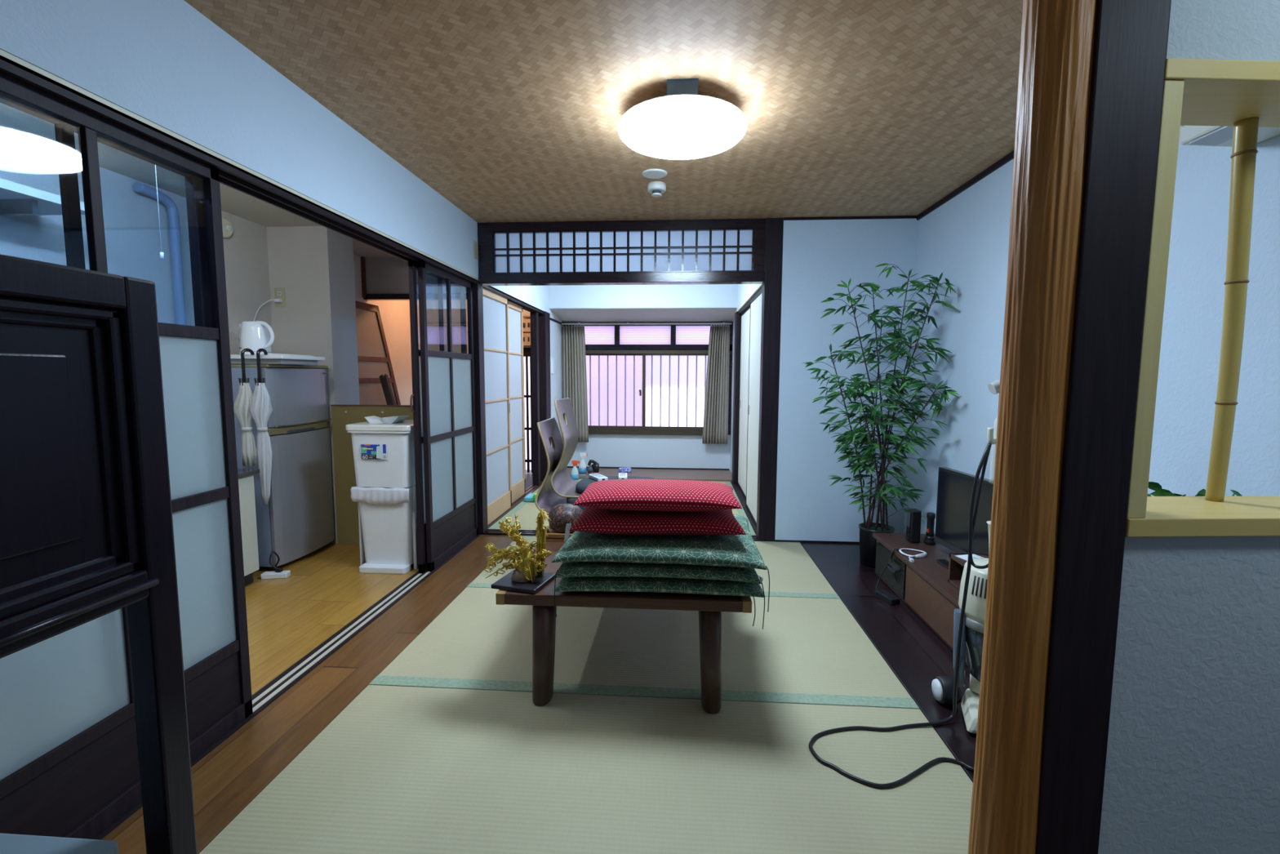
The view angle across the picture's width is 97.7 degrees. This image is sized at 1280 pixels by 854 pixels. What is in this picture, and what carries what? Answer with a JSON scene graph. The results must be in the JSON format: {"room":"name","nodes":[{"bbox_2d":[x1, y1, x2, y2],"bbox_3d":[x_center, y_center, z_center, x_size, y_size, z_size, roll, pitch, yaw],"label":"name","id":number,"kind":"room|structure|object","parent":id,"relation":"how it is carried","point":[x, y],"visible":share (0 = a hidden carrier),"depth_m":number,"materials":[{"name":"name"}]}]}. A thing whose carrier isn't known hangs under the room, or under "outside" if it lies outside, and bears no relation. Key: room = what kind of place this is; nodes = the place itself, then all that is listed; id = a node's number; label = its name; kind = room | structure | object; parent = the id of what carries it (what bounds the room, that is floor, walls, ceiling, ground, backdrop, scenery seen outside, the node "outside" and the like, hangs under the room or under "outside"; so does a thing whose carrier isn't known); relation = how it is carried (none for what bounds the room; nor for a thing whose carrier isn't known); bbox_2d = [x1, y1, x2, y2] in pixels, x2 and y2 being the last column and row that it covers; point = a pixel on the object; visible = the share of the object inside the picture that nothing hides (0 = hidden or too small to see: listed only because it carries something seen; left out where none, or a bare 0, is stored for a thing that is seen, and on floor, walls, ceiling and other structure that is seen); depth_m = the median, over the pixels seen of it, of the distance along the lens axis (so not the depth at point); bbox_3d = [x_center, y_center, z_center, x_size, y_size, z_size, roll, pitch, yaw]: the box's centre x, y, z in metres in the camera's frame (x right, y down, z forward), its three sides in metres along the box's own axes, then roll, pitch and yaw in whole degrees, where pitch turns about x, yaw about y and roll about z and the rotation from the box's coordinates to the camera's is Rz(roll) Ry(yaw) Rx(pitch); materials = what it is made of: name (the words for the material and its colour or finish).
{"room":"traditional dwelling","nodes":[
{"label":"traditional dwelling","id":0,"kind":"room"},
{"bbox_2d":[0,130,273,355],"bbox_3d":[-2.652,-0.050,1.501,0.100,2.220,4.620,1,5,4],"label":"wall","id":1,"kind":"structure","parent":0,"point":[131,219],"depth_m":2.79,"materials":[{"name":"paint"}]},
{"bbox_2d":[0,177,103,215],"bbox_3d":[-2.421,-0.643,1.687,0.302,0.850,1.330,1,5,4],"label":"wall shelf","id":2,"kind":"object","parent":1,"relation":"attached to","point":[15,198],"visible":0.68,"depth_m":2.12,"materials":[{"name":"beige plastic"}]},
{"bbox_2d":[133,182,186,324],"bbox_3d":[-2.459,-0.493,2.914,0.048,1.444,0.216,1,5,4],"label":"duct pipe","id":3,"kind":"object","parent":1,"relation":"attached to","point":[171,208],"visible":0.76,"depth_m":2.94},
{"bbox_2d":[0,102,322,226],"bbox_3d":[-2.060,-1.120,1.351,1.280,0.055,4.600,1,5,4],"label":"ceiling","id":4,"kind":"structure","parent":0,"point":[14,122],"depth_m":2.67,"materials":[{"name":"paint"}]},
{"bbox_2d":[0,0,563,447],"bbox_3d":[-1.299,-0.284,2.582,0.165,2.500,8.800,1,5,4],"label":"wall","id":5,"kind":"structure","parent":0,"point":[165,63],"depth_m":1.75,"materials":[{"name":"paint"}]},
{"bbox_2d":[0,95,211,327],"bbox_3d":[-1.387,0.120,1.422,0.028,1.782,0.760,1,5,4],"label":"door","id":6,"kind":"structure","parent":5,"relation":"in","point":[64,132],"depth_m":1.38,"materials":[{"name":"brown wood"}]},
{"bbox_2d":[0,71,253,839],"bbox_3d":[-1.349,0.118,1.440,0.028,1.782,0.760,1,5,4],"label":"door","id":7,"kind":"structure","parent":5,"relation":"in","point":[69,767],"depth_m":1.49,"materials":[{"name":"brown wood"}]},
{"bbox_2d":[0,55,477,284],"bbox_3d":[-1.286,-0.866,2.388,0.115,0.025,3.003,1,5,4],"label":"trim","id":8,"kind":"structure","parent":5,"relation":"attached to","point":[231,175],"depth_m":1.86,"materials":[{"name":"wood"}]},
{"bbox_2d":[0,48,477,279],"bbox_3d":[-1.298,-0.885,2.387,0.141,0.012,3.003,1,5,4],"label":"trim","id":9,"kind":"structure","parent":5,"relation":"attached to","point":[3,53],"depth_m":1.56,"materials":[{"name":"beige wood"}]},
{"bbox_2d":[93,533,481,839],"bbox_3d":[-1.362,1.022,1.681,0.098,0.064,4.763,1,5,4],"label":"trim","id":10,"kind":"structure","parent":5,"relation":"attached to","point":[119,821],"depth_m":2.23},
{"bbox_2d":[252,571,431,711],"bbox_3d":[-1.360,0.999,1.679,0.057,0.014,4.763,1,5,4],"label":"trim","id":11,"kind":"structure","parent":5,"relation":"attached to","point":[371,616],"depth_m":2.36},
{"bbox_2d":[408,257,466,573],"bbox_3d":[-1.241,-0.073,3.519,0.031,1.782,0.789,1,5,4],"label":"door","id":12,"kind":"structure","parent":5,"relation":"in","point":[416,395],"depth_m":3.20,"materials":[{"name":"brown wood"}]},
{"bbox_2d":[417,259,478,571],"bbox_3d":[-1.199,-0.078,3.566,0.028,1.782,0.760,1,5,4],"label":"door","id":13,"kind":"structure","parent":5,"relation":"in","point":[447,378],"depth_m":3.50,"materials":[{"name":"brown wood"}]},
{"bbox_2d":[472,280,488,533],"bbox_3d":[-1.161,-0.124,4.010,0.075,1.800,0.100,1,5,4],"label":"trim","id":14,"kind":"structure","parent":5,"relation":"attached to","point":[477,297],"depth_m":3.98,"materials":[{"name":"brown wood"}]},
{"bbox_2d":[482,287,511,525],"bbox_3d":[-1.146,-0.162,4.420,0.030,1.780,0.710,1,5,4],"label":"door","id":15,"kind":"structure","parent":5,"relation":"in","point":[495,306],"depth_m":4.47,"materials":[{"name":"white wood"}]},
{"bbox_2d":[482,285,544,314],"bbox_3d":[-1.111,-1.119,5.020,0.095,0.030,2.097,1,5,4],"label":"trim","id":16,"kind":"structure","parent":5,"relation":"attached to","point":[526,306],"depth_m":4.91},
{"bbox_2d":[488,481,542,528],"bbox_3d":[-1.121,0.697,5.188,0.100,0.068,2.097,1,5,4],"label":"trim","id":17,"kind":"structure","parent":5,"relation":"attached to","point":[531,489],"depth_m":5.12,"materials":[{"name":"brown wood"}]},
{"bbox_2d":[508,301,525,502],"bbox_3d":[-1.140,-0.217,5.013,0.028,1.780,0.640,1,5,4],"label":"door","id":18,"kind":"structure","parent":5,"relation":"in","point":[517,486],"depth_m":5.13,"materials":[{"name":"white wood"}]},
{"bbox_2d":[529,311,540,485],"bbox_3d":[-1.078,-0.277,5.768,0.065,1.800,0.080,1,5,4],"label":"trim","id":19,"kind":"structure","parent":5,"relation":"attached to","point":[534,315],"depth_m":5.74,"materials":[{"name":"brown wood"}]},
{"bbox_2d":[538,311,551,481],"bbox_3d":[-1.053,-0.293,6.047,0.135,1.862,0.200,1,5,4],"label":"trim","id":20,"kind":"structure","parent":5,"relation":"attached to","point":[544,319],"depth_m":5.95,"materials":[{"name":"brown wood"}]},
{"bbox_2d":[481,528,758,541],"bbox_3d":[-0.157,0.805,4.025,1.977,0.074,0.101,1,5,4],"label":"trim","id":21,"kind":"structure","parent":5,"relation":"attached to","point":[490,531],"depth_m":4.04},
{"bbox_2d":[478,271,764,285],"bbox_3d":[-0.139,-1.021,3.855,1.957,0.068,0.100,1,5,4],"label":"trim","id":22,"kind":"structure","parent":5,"relation":"attached to","point":[740,277],"depth_m":3.81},
{"bbox_2d":[477,217,765,273],"bbox_3d":[-0.138,-1.226,3.836,1.957,0.345,0.080,1,5,4],"label":"trim","id":23,"kind":"structure","parent":5,"relation":"attached to","point":[485,230],"depth_m":3.79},
{"bbox_2d":[493,227,753,273],"bbox_3d":[-0.126,-1.195,3.822,1.778,0.285,0.032,1,5,4],"label":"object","id":24,"kind":"structure","parent":5,"relation":"in","point":[694,250],"depth_m":3.82,"materials":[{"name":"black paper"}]},
{"bbox_2d":[101,534,512,853],"bbox_3d":[-1.177,1.026,1.669,0.272,0.060,4.763,1,5,4],"label":"floor","id":25,"kind":"structure","parent":0,"point":[231,775],"depth_m":1.93,"materials":[{"name":"brown wood"}]},
{"bbox_2d":[0,833,118,853],"bbox_3d":[-1.166,0.938,0.941,0.304,0.250,0.335,1,5,4],"label":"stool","id":26,"kind":"object","parent":25,"relation":"on","point":[10,843],"visible":1,"depth_m":1.07,"materials":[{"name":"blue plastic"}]},
{"bbox_2d":[266,226,413,544],"bbox_3d":[-1.846,-0.282,3.840,1.180,2.260,0.317,1,5,4],"label":"wall","id":27,"kind":"structure","parent":0,"point":[314,265],"depth_m":3.71,"materials":[{"name":"paint"}]},
{"bbox_2d":[244,471,532,695],"bbox_3d":[-2.010,0.895,3.043,1.387,0.060,7.400,1,5,4],"label":"floor","id":28,"kind":"structure","parent":0,"point":[325,589],"depth_m":2.83,"materials":[{"name":"yellow laminate"}]},
{"bbox_2d":[237,468,259,586],"bbox_3d":[-2.348,0.628,2.161,0.410,0.632,1.890,1,5,4],"label":"cabinet","id":29,"kind":"object","parent":28,"relation":"on","point":[246,477],"depth_m":3.01,"materials":[{"name":"white wood"}]},
{"bbox_2d":[237,468,259,477],"bbox_3d":[-2.346,0.324,2.133,0.410,0.022,1.890,1,5,4],"label":"countertop","id":30,"kind":"structure","parent":29,"relation":"on","point":[241,472],"depth_m":3.00,"materials":[{"name":"silver metal"}]},
{"bbox_2d":[260,551,290,579],"bbox_3d":[-2.063,0.780,3.177,0.138,0.145,0.099,1,5,4],"label":"power strip","id":31,"kind":"object","parent":28,"relation":"on","point":[278,573],"visible":1,"depth_m":3.16,"materials":[{"name":"white plastic"}]},
{"bbox_2d":[231,364,334,571],"bbox_3d":[-2.252,0.220,3.478,0.421,1.203,0.555,1,5,4],"label":"refrigerator","id":32,"kind":"object","parent":28,"relation":"on","point":[296,521],"visible":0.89,"depth_m":3.34,"materials":[{"name":"silver metal"}]},
{"bbox_2d":[230,353,325,364],"bbox_3d":[-2.198,-0.399,3.299,0.470,0.060,0.380,1,5,4],"label":"tray","id":33,"kind":"object","parent":32,"relation":"on","point":[270,358],"visible":0.68,"depth_m":3.14,"materials":[{"name":"white plastic"}]},
{"bbox_2d":[233,347,257,466],"bbox_3d":[-2.178,-0.109,3.087,0.117,0.650,0.082,-2,6,-20],"label":"umbrella","id":34,"kind":"object","parent":33,"relation":"hanging from","point":[242,402],"visible":0.98,"depth_m":3.08,"materials":[{"name":"white plastic"}]},
{"bbox_2d":[238,320,274,355],"bbox_3d":[-2.235,-0.519,3.277,0.196,0.202,0.156,-2,6,-20],"label":"electric kettle","id":35,"kind":"object","parent":33,"relation":"on","point":[254,335],"visible":0.87,"depth_m":3.22,"materials":[{"name":"white plastic"}]},
{"bbox_2d":[248,348,272,504],"bbox_3d":[-2.089,0.002,3.092,0.111,0.869,0.089,-3,6,-32],"label":"umbrella","id":36,"kind":"object","parent":33,"relation":"hanging from","point":[260,409],"visible":1,"depth_m":3.08,"materials":[{"name":"white plastic"}]},
{"bbox_2d":[345,419,417,573],"bbox_3d":[-1.479,0.402,3.400,0.397,0.862,0.405,1,5,4],"label":"trash bin","id":37,"kind":"object","parent":28,"relation":"on","point":[384,491],"visible":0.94,"depth_m":3.23,"materials":[{"name":"white plastic"}]},
{"bbox_2d":[364,414,409,423],"bbox_3d":[-1.503,-0.047,3.328,0.220,0.042,0.150,1,5,4],"label":"leaflet","id":38,"kind":"object","parent":37,"relation":"on","point":[373,419],"visible":1,"depth_m":3.28,"materials":[{"name":"white paper"}]},
{"bbox_2d":[378,373,395,404],"bbox_3d":[-1.993,0.133,4.693,0.331,1.155,0.044,0,5,0],"label":"plank","id":39,"kind":"object","parent":28,"relation":"on","point":[384,380],"visible":0.36,"depth_m":4.63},
{"bbox_2d":[353,253,433,404],"bbox_3d":[-2.550,-0.476,5.355,0.100,2.360,2.630,1,5,4],"label":"wall","id":40,"kind":"structure","parent":0,"point":[394,314],"depth_m":5.75,"materials":[{"name":"paint"}]},
{"bbox_2d":[364,257,466,293],"bbox_3d":[-1.835,-1.377,5.061,1.350,0.345,0.050,1,5,4],"label":"wall","id":41,"kind":"structure","parent":0,"point":[384,275],"depth_m":5.07,"materials":[{"name":"paper"}]},
{"bbox_2d":[355,300,400,404],"bbox_3d":[-2.210,-0.175,4.649,0.364,1.743,0.860,1,5,4],"label":"door","id":42,"kind":"structure","parent":41,"relation":"in","point":[374,361],"depth_m":4.77,"materials":[{"name":"brown wood"}]},
{"bbox_2d":[363,293,466,300],"bbox_3d":[-1.836,-1.180,5.074,1.350,0.050,0.080,1,5,4],"label":"trim","id":43,"kind":"structure","parent":41,"relation":"attached to","point":[429,296],"depth_m":5.06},
{"bbox_2d":[431,300,530,353],"bbox_3d":[-1.738,-0.654,6.555,1.550,2.500,0.100,1,5,4],"label":"wall","id":44,"kind":"structure","parent":0,"point":[455,304],"depth_m":6.49,"materials":[{"name":"paint"}]},
{"bbox_2d":[523,347,532,472],"bbox_3d":[-1.263,-0.189,6.545,0.430,1.460,0.100,1,5,4],"label":"window","id":45,"kind":"structure","parent":44,"relation":"in","point":[526,351],"depth_m":6.54,"materials":[{"name":"brown glass"}]},
{"bbox_2d":[184,0,1022,257],"bbox_3d":[-0.460,-1.285,2.204,4.650,0.070,8.450,1,5,4],"label":"ceiling","id":46,"kind":"structure","parent":0,"point":[508,110],"depth_m":2.05,"materials":[{"name":"wood"}]},
{"bbox_2d":[641,168,667,178],"bbox_3d":[0.075,-1.308,2.894,0.132,0.008,0.132,1,5,4],"label":"cover plate","id":47,"kind":"object","parent":46,"relation":"attached to","point":[649,173],"visible":1,"depth_m":2.88,"materials":[{"name":"white plastic"}]},
{"bbox_2d":[647,181,666,196],"bbox_3d":[0.091,-1.297,3.065,0.104,0.061,0.104,1,5,4],"label":"smoke detector","id":48,"kind":"object","parent":46,"relation":"attached to","point":[656,188],"visible":1,"depth_m":3.04,"materials":[{"name":"white plastic"}]},
{"bbox_2d":[617,78,746,159],"bbox_3d":[0.165,-1.178,2.195,0.504,0.137,0.504,1,5,4],"label":"ceiling lamp","id":49,"kind":"object","parent":46,"relation":"attached to","point":[682,124],"visible":1,"depth_m":2.07,"materials":[{"name":"white plastic"}]},
{"bbox_2d":[547,284,737,308],"bbox_3d":[0.029,-1.557,5.951,2.060,0.575,0.012,1,5,4],"label":"wall","id":50,"kind":"structure","parent":0,"point":[674,295],"depth_m":5.96,"materials":[{"name":"paint"}]},
{"bbox_2d":[550,307,737,322],"bbox_3d":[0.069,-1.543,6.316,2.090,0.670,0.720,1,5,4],"label":"ceiling","id":51,"kind":"structure","parent":0,"point":[609,314],"depth_m":6.28,"materials":[{"name":"paint"}]},
{"bbox_2d":[567,434,730,470],"bbox_3d":[0.071,0.329,6.851,2.060,0.505,0.120,1,5,4],"label":"wall","id":52,"kind":"structure","parent":0,"point":[606,450],"depth_m":6.78,"materials":[{"name":"paint"}]},
{"bbox_2d":[561,321,733,435],"bbox_3d":[0.075,-0.575,6.699,2.050,1.337,0.205,1,5,4],"label":"window","id":53,"kind":"structure","parent":52,"relation":"in","point":[644,380],"depth_m":6.71,"materials":[{"name":"glass"}]},
{"bbox_2d":[561,324,588,442],"bbox_3d":[-0.772,-0.515,6.672,0.312,1.400,0.065,1,5,4],"label":"curtain","id":54,"kind":"object","parent":53,"relation":"hanging from","point":[573,338],"visible":0.78,"depth_m":6.66,"materials":[{"name":"grey fabric"}]},
{"bbox_2d":[702,324,729,444],"bbox_3d":[0.889,-0.497,6.557,0.298,1.400,0.065,1,5,4],"label":"curtain","id":55,"kind":"object","parent":53,"relation":"hanging from","point":[715,428],"visible":1,"depth_m":6.55,"materials":[{"name":"grey fabric"}]},
{"bbox_2d":[566,467,732,483],"bbox_3d":[0.060,0.575,6.507,2.090,0.078,0.670,1,5,4],"label":"floor","id":56,"kind":"structure","parent":0,"point":[674,474],"depth_m":6.45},
{"bbox_2d":[729,264,759,473],"bbox_3d":[1.028,-0.530,5.347,0.100,2.500,2.937,1,5,4],"label":"wall","id":57,"kind":"structure","parent":0,"point":[733,337],"depth_m":6.37,"materials":[{"name":"paint"}]},
{"bbox_2d":[731,311,741,484],"bbox_3d":[1.056,-0.272,5.921,0.120,1.860,0.160,1,5,4],"label":"trim","id":58,"kind":"structure","parent":57,"relation":"attached to","point":[737,317],"depth_m":5.86,"materials":[{"name":"brown wood"}]},
{"bbox_2d":[731,481,756,534],"bbox_3d":[0.976,0.720,5.013,0.132,0.072,2.037,1,5,4],"label":"trim","id":59,"kind":"structure","parent":57,"relation":"attached to","point":[740,495],"depth_m":5.04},
{"bbox_2d":[737,305,750,498],"bbox_3d":[1.009,-0.234,5.313,0.022,1.773,1.040,1,5,4],"label":"door","id":60,"kind":"structure","parent":57,"relation":"in","point":[745,315],"depth_m":5.45,"materials":[{"name":"white paper"}]},
{"bbox_2d":[746,288,762,525],"bbox_3d":[0.914,-0.150,4.392,0.022,1.773,0.920,1,5,4],"label":"door","id":61,"kind":"structure","parent":57,"relation":"in","point":[755,322],"depth_m":4.49,"materials":[{"name":"white paper"}]},
{"bbox_2d":[774,218,918,542],"bbox_3d":[1.419,-0.391,3.803,0.944,2.490,0.100,1,5,4],"label":"wall","id":62,"kind":"structure","parent":0,"point":[818,255],"depth_m":3.75,"materials":[{"name":"paint"}]},
{"bbox_2d":[755,217,783,541],"bbox_3d":[0.891,-0.273,3.856,0.114,2.240,0.110,1,5,4],"label":"wooden pillar","id":63,"kind":"structure","parent":62,"relation":"attached to","point":[772,285],"depth_m":3.80,"materials":[{"name":"brown wood"}]},
{"bbox_2d":[783,215,916,220],"bbox_3d":[1.376,-1.369,3.665,0.857,0.018,0.010,1,5,4],"label":"trim","id":64,"kind":"structure","parent":62,"relation":"attached to","point":[877,216],"depth_m":3.66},
{"bbox_2d":[800,542,976,782],"bbox_3d":[1.370,0.958,2.505,0.713,0.062,2.733,1,5,4],"label":"floor","id":65,"kind":"structure","parent":0,"point":[913,652],"depth_m":2.47,"materials":[{"name":"wood"}]},
{"bbox_2d":[858,522,894,568],"bbox_3d":[1.443,0.725,3.428,0.204,0.233,0.204,1,5,4],"label":"pot","id":66,"kind":"object","parent":65,"relation":"on","point":[868,543],"depth_m":3.38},
{"bbox_2d":[803,262,959,568],"bbox_3d":[1.405,-0.059,3.372,0.829,1.805,0.681,2,6,21],"label":"bamboo","id":67,"kind":"object","parent":65,"relation":"on","point":[868,543],"visible":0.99,"depth_m":3.27,"materials":[{"name":"plant"}]},
{"bbox_2d":[875,548,899,604],"bbox_3d":[1.290,0.759,2.922,0.111,0.255,0.225,-1,5,-13],"label":"power adapter","id":68,"kind":"object","parent":65,"relation":"on","point":[884,595],"visible":0.98,"depth_m":2.87,"materials":[{"name":"black plastic"}]},
{"bbox_2d":[872,532,968,666],"bbox_3d":[1.492,0.794,2.631,0.370,0.243,1.250,1,5,4],"label":"tv stand","id":69,"kind":"object","parent":65,"relation":"on","point":[923,584],"visible":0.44,"depth_m":2.69,"materials":[{"name":"brown wood"}]},
{"bbox_2d":[906,508,921,542],"bbox_3d":[1.499,0.541,3.065,0.059,0.177,0.060,1,5,4],"label":"tower speaker","id":70,"kind":"object","parent":69,"relation":"on","point":[913,525],"visible":1,"depth_m":3.04},
{"bbox_2d":[924,511,935,544],"bbox_3d":[1.573,0.549,3.030,0.058,0.169,0.058,1,5,4],"label":"flashlight","id":71,"kind":"object","parent":69,"relation":"on","point":[929,539],"visible":0.98,"depth_m":3.01,"materials":[{"name":"black plastic"}]},
{"bbox_2d":[934,466,993,568],"bbox_3d":[1.544,0.454,2.566,0.180,0.444,0.633,0,5,-2],"label":"television","id":72,"kind":"object","parent":69,"relation":"on","point":[954,490],"visible":0.27,"depth_m":2.68,"materials":[{"name":"black plastic"}]},
{"bbox_2d":[947,553,988,590],"bbox_3d":[1.433,0.631,2.356,0.155,0.128,0.225,1,5,4],"label":"shelf","id":73,"kind":"object","parent":69,"relation":"on","point":[956,564],"visible":0.32,"depth_m":2.46,"materials":[{"name":"brown wood"}]},
{"bbox_2d":[931,379,999,733],"bbox_3d":[1.174,0.418,1.819,0.266,1.142,0.311,1,5,4],"label":"stick vacuum","id":74,"kind":"object","parent":65,"relation":"on","point":[972,636],"visible":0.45,"depth_m":1.87,"materials":[{"name":"beige plastic"}]},
{"bbox_2d":[965,626,983,681],"bbox_3d":[1.193,0.768,1.899,0.196,0.200,0.196,1,5,4],"label":"canister","id":75,"kind":"object","parent":74,"relation":"on","point":[974,635],"depth_m":1.87,"materials":[{"name":"plastic"}]},
{"bbox_2d":[902,133,1279,533],"bbox_3d":[1.760,-0.256,2.361,0.100,2.490,2.943,1,5,4],"label":"wall","id":76,"kind":"structure","parent":0,"point":[966,238],"depth_m":1.73,"materials":[{"name":"paint"}]},
{"bbox_2d":[916,150,1014,220],"bbox_3d":[1.711,-1.234,2.289,0.016,0.030,2.713,1,5,4],"label":"trim","id":77,"kind":"structure","parent":76,"relation":"attached to","point":[1009,157],"depth_m":2.98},
{"bbox_2d":[1179,124,1279,146],"bbox_3d":[1.528,-0.873,1.257,0.217,0.280,0.530,1,5,4],"label":"air conditioner","id":78,"kind":"object","parent":76,"relation":"attached to","point":[1203,135],"visible":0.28,"depth_m":1.47,"materials":[{"name":"white plastic"}]},
{"bbox_2d":[1097,0,1279,853],"bbox_3d":[1.604,-0.130,1.044,1.525,2.500,0.095,0,5,-2],"label":"wall","id":79,"kind":"structure","parent":0,"point":[1193,764],"depth_m":1.03,"materials":[{"name":"paint"}]},
{"bbox_2d":[1035,0,1171,853],"bbox_3d":[0.805,-0.006,1.030,0.110,2.250,0.120,1,5,4],"label":"trim","id":80,"kind":"structure","parent":79,"relation":"attached to","point":[1130,48],"depth_m":0.97,"materials":[{"name":"brown wood"}]},
{"bbox_2d":[1125,58,1279,537],"bbox_3d":[1.559,-0.211,1.061,1.415,0.797,0.182,0,5,-2],"label":"window","id":81,"kind":"structure","parent":79,"relation":"in","point":[1197,91],"depth_m":0.97,"materials":[{"name":"yellow wood"}]},
{"bbox_2d":[1204,116,1258,502],"bbox_3d":[1.157,-0.217,1.096,0.045,0.733,0.041,4,6,34],"label":"bamboo pole","id":82,"kind":"object","parent":81,"relation":"on","point":[1245,135],"visible":1,"depth_m":1.08,"materials":[{"name":"wood"}]},
{"bbox_2d":[1147,481,1242,496],"bbox_3d":[1.238,0.585,1.311,0.300,0.904,0.130,1,5,4],"label":"vine","id":83,"kind":"object","parent":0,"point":[1159,491],"visible":0.07,"depth_m":1.29,"materials":[{"name":"green plant"}]},
{"bbox_3d":[-0.032,1.016,2.587,5.600,0.080,8.950,1,5,4],"label":"floor","id":84,"kind":"structure","parent":0,"visible":0},
{"bbox_2d":[488,479,582,529],"bbox_3d":[-0.572,0.702,5.160,0.998,0.056,2.112,1,5,4],"label":"mat","id":85,"kind":"object","parent":84,"relation":"on","point":[527,513],"visible":0.08,"depth_m":4.54,"materials":[{"name":"beige wicker"}]},
{"bbox_2d":[199,684,973,853],"bbox_3d":[-0.053,1.040,1.537,1.986,0.055,0.962,1,5,4],"label":"mat","id":86,"kind":"object","parent":84,"relation":"on","point":[400,770],"visible":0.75,"depth_m":1.59,"materials":[{"name":"wicker"}]},
{"bbox_2d":[808,443,991,788],"bbox_3d":[0.865,0.362,1.692,0.682,1.275,0.424,1,5,4],"label":"cord","id":87,"kind":"object","parent":86,"relation":"on","point":[972,518],"visible":0.67,"depth_m":1.81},
{"bbox_2d":[368,586,919,709],"bbox_3d":[0.015,0.951,2.496,1.986,0.056,0.964,1,5,4],"label":"mat","id":88,"kind":"object","parent":84,"relation":"on","point":[809,651],"visible":0.86,"depth_m":2.31,"materials":[{"name":"beige wicker"}]},
{"bbox_2d":[495,541,751,713],"bbox_3d":[-0.009,0.705,2.633,0.860,0.408,1.500,1,5,4],"label":"table","id":89,"kind":"object","parent":88,"relation":"on","point":[710,607],"visible":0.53,"depth_m":1.90,"materials":[{"name":"brown wood"}]},
{"bbox_2d":[480,508,555,593],"bbox_3d":[-0.432,0.425,1.990,0.258,0.261,0.170,2,6,17],"label":"ornament","id":90,"kind":"object","parent":89,"relation":"on","point":[528,576],"visible":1,"depth_m":1.98,"materials":[{"name":"gold paint"}]},
{"bbox_2d":[516,549,537,578],"bbox_3d":[-0.404,0.487,1.989,0.080,0.100,0.080,1,5,4],"label":"bowl","id":91,"kind":"object","parent":90,"relation":"on","point":[526,568],"depth_m":1.96,"materials":[{"name":"paint"}]},
{"bbox_2d":[534,417,584,515],"bbox_3d":[-0.252,0.207,3.077,0.604,0.493,0.402,1,5,4],"label":"chair","id":92,"kind":"object","parent":89,"relation":"on","point":[546,499],"visible":0.5,"depth_m":3.10,"materials":[{"name":"grey wood"}]},
{"bbox_2d":[550,397,655,497],"bbox_3d":[-0.183,0.103,3.143,0.599,0.520,0.402,1,5,4],"label":"chair","id":93,"kind":"object","parent":92,"relation":"on","point":[562,483],"visible":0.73,"depth_m":3.18,"materials":[{"name":"grey wood"}]},
{"bbox_2d":[546,524,573,542],"bbox_3d":[-0.344,0.484,2.596,0.175,0.036,0.220,1,5,4],"label":"wooden tray","id":94,"kind":"object","parent":89,"relation":"on","point":[554,536],"visible":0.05,"depth_m":2.49,"materials":[{"name":"brown wood"}]},
{"bbox_2d":[548,503,582,533],"bbox_3d":[-0.341,0.417,2.590,0.163,0.124,0.162,1,5,4],"label":"vase","id":95,"kind":"object","parent":94,"relation":"on","point":[561,514],"visible":0.82,"depth_m":2.53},
{"bbox_2d":[553,576,765,626],"bbox_3d":[0.082,0.552,2.158,0.700,0.124,0.663,1,5,4],"label":"floor cushion","id":96,"kind":"object","parent":89,"relation":"on","point":[611,584],"visible":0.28,"depth_m":1.87,"materials":[{"name":"green fabric"}]},
{"bbox_2d":[553,561,764,629],"bbox_3d":[0.083,0.533,2.151,0.696,0.184,0.643,1,5,5],"label":"floor cushion","id":97,"kind":"object","parent":96,"relation":"on","point":[567,569],"visible":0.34,"depth_m":1.87,"materials":[{"name":"green fabric"}]},
{"bbox_2d":[551,514,769,612],"bbox_3d":[0.091,0.468,2.152,0.719,0.193,0.648,1,5,5],"label":"floor cushion","id":98,"kind":"object","parent":97,"relation":"on","point":[723,550],"visible":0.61,"depth_m":1.88,"materials":[{"name":"green fabric"}]},
{"bbox_2d":[564,506,746,542],"bbox_3d":[0.056,0.340,2.081,0.620,0.091,0.380,0,5,2],"label":"floor cushion","id":99,"kind":"object","parent":98,"relation":"on","point":[594,520],"visible":0.71,"depth_m":1.92,"materials":[{"name":"red fabric"}]},
{"bbox_2d":[573,479,742,511],"bbox_3d":[0.068,0.248,2.052,0.575,0.092,0.320,1,5,4],"label":"floor cushion","id":100,"kind":"object","parent":99,"relation":"on","point":[636,495],"visible":1,"depth_m":1.92,"materials":[{"name":"red fabric"}]},
{"bbox_2d":[466,535,839,598],"bbox_3d":[0.083,0.862,3.465,1.986,0.056,0.984,1,5,4],"label":"mat","id":101,"kind":"object","parent":84,"relation":"on","point":[793,573],"visible":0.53,"depth_m":3.27,"materials":[{"name":"beige wicker"}]},
{"bbox_2d":[706,480,755,535],"bbox_3d":[0.419,0.713,5.091,0.985,0.056,2.112,1,5,4],"label":"mat","id":102,"kind":"object","parent":84,"relation":"on","point":[740,512],"visible":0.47,"depth_m":4.78,"materials":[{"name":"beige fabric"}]},
{"bbox_2d":[967,0,1097,853],"bbox_3d":[0.729,-0.012,1.035,0.127,2.240,0.127,1,5,4],"label":"pillar","id":103,"kind":"structure","parent":84,"relation":"on","point":[1057,42],"depth_m":1.00,"materials":[{"name":"brown wood"}]},
{"bbox_3d":[0.539,1.226,-0.406,3.443,0.058,2.845,1,5,4],"label":"floor","id":104,"kind":"structure","parent":0,"visible":0},
{"bbox_2d":[0,253,197,853],"bbox_3d":[-0.969,0.404,0.883,0.064,1.325,0.505,1,5,4],"label":"screen","id":105,"kind":"object","parent":104,"relation":"on","point":[86,532],"visible":1,"depth_m":0.98,"materials":[{"name":"brown wood"}]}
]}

